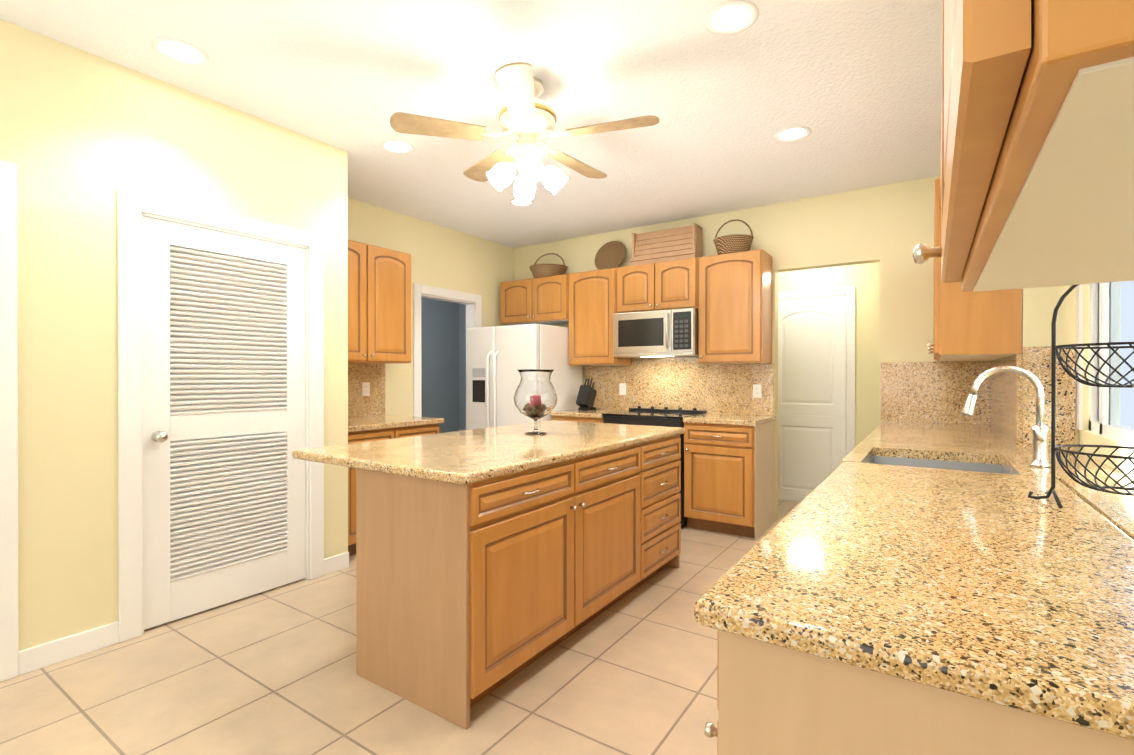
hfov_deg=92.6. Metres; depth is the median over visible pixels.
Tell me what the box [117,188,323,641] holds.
door
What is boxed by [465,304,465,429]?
wall
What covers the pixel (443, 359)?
wall
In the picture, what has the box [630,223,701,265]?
box
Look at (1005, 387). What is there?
backsplash
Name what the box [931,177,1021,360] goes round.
upper cabinet
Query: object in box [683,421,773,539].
base cabinet
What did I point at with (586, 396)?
knife block
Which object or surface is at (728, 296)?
upper cabinet
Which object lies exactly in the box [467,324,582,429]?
fridge
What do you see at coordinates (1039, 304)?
wall
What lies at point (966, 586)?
countertop
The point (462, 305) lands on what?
wall
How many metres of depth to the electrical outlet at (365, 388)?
4.59 m
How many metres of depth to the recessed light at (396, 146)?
3.48 m
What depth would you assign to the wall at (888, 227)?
4.35 m
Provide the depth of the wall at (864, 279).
5.11 m
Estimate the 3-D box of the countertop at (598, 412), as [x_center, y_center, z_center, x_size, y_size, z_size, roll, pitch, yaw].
[0.256,0.347,5.292,0.568,0.040,0.648,0,0,34]
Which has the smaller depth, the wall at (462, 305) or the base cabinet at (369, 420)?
the base cabinet at (369, 420)
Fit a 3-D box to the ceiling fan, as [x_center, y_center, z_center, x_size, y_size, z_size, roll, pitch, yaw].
[-0.166,-1.212,2.775,1.274,0.547,1.238,0,0,34]
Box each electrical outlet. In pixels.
[362,382,369,395]
[619,383,625,394]
[753,384,761,397]
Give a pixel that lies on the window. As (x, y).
(1111, 319)
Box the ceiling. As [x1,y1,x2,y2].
[0,0,941,247]
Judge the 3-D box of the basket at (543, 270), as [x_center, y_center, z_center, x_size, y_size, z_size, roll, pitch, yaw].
[-0.194,-1.179,5.719,0.416,0.267,0.416,0,0,34]
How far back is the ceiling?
2.76 m
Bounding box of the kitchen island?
[356,432,684,729]
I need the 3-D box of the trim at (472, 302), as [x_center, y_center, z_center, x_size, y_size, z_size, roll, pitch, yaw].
[-1.223,0.184,5.451,0.138,2.125,0.910,0,0,34]
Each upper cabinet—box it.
[348,240,410,363]
[500,249,771,365]
[912,0,1133,291]
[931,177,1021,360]
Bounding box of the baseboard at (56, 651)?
[19,621,118,674]
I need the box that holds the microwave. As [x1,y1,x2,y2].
[613,308,697,357]
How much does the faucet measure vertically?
0.382 m
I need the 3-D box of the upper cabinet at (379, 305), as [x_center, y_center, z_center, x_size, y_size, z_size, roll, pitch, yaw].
[-1.691,-0.580,4.293,0.410,0.920,0.880,0,0,34]
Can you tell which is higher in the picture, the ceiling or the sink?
the ceiling
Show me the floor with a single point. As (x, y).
(273, 671)
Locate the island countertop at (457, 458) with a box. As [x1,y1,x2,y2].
[292,420,685,487]
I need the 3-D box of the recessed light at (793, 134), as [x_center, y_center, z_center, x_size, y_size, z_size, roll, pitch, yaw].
[1.377,-1.484,3.308,0.216,0.008,0.216,0,0,34]
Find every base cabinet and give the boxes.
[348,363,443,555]
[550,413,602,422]
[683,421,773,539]
[704,638,1133,754]
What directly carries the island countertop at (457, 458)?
on the kitchen island
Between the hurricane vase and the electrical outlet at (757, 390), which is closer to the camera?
the hurricane vase
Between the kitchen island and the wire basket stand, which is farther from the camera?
the kitchen island
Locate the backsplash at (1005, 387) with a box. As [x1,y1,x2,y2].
[990,354,1021,445]
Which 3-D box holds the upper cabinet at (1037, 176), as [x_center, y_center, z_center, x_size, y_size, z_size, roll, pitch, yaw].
[0.450,-0.568,0.363,0.380,0.922,0.615,0,0,34]
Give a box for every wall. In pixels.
[0,19,347,650]
[348,197,513,415]
[421,298,460,432]
[461,304,464,430]
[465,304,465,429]
[514,176,941,522]
[778,262,879,446]
[1021,284,1133,477]
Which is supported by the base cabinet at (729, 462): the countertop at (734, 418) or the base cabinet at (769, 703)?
the countertop at (734, 418)
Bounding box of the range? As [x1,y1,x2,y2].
[602,406,706,525]
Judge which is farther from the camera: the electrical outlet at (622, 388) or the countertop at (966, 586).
the electrical outlet at (622, 388)
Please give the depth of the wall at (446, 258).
5.20 m
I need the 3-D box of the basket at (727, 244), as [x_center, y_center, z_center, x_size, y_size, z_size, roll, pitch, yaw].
[1.431,-1.201,4.659,0.336,0.317,0.336,0,0,34]
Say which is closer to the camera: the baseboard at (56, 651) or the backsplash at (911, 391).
the baseboard at (56, 651)
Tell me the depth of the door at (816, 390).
5.34 m
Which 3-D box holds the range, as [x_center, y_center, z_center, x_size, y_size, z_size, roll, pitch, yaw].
[0.778,0.753,4.872,0.761,0.950,0.636,0,0,34]
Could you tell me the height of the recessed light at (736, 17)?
0.008 m
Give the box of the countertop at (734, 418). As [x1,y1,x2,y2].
[683,413,775,424]
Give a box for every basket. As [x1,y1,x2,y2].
[529,253,567,277]
[713,219,753,254]
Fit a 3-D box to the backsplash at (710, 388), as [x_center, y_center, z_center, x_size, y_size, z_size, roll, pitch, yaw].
[0.986,0.103,5.178,1.905,0.448,0.020,0,0,34]
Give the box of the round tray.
[594,241,625,269]
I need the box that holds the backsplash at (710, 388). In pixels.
[586,365,773,416]
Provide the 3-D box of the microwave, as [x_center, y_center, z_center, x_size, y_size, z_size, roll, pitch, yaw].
[0.852,-0.394,4.986,0.787,0.409,0.441,0,0,34]
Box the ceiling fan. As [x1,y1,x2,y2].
[390,62,658,200]
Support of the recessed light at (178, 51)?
in the ceiling
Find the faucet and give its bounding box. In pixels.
[960,366,1050,466]
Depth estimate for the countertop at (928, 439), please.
2.78 m
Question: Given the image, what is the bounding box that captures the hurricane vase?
[514,369,557,434]
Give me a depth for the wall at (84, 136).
2.48 m
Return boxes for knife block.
[576,378,596,410]
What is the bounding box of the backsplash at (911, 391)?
[882,362,989,421]
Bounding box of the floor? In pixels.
[0,499,798,754]
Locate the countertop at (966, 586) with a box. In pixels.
[694,458,1133,749]
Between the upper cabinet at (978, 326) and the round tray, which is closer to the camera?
the upper cabinet at (978, 326)
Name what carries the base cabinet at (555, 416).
on the floor
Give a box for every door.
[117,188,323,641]
[778,286,854,500]
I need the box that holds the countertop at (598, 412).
[554,409,628,416]
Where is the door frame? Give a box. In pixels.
[0,160,18,681]
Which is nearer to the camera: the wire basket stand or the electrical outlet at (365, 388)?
the wire basket stand
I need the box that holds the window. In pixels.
[1076,281,1133,445]
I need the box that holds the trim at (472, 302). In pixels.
[413,283,481,429]
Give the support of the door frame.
attached to the wall at (84, 136)
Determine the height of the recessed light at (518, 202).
0.008 m
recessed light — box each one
[151,37,208,65]
[380,140,414,153]
[509,198,533,206]
[704,0,758,34]
[774,126,811,141]
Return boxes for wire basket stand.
[1028,284,1133,508]
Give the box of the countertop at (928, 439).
[854,418,1037,469]
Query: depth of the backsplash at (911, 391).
4.01 m
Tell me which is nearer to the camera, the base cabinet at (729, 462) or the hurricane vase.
the hurricane vase
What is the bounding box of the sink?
[846,450,1017,473]
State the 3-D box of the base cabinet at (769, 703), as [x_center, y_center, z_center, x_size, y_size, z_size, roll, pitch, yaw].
[0.659,0.820,0.919,0.649,0.880,0.605,0,0,34]

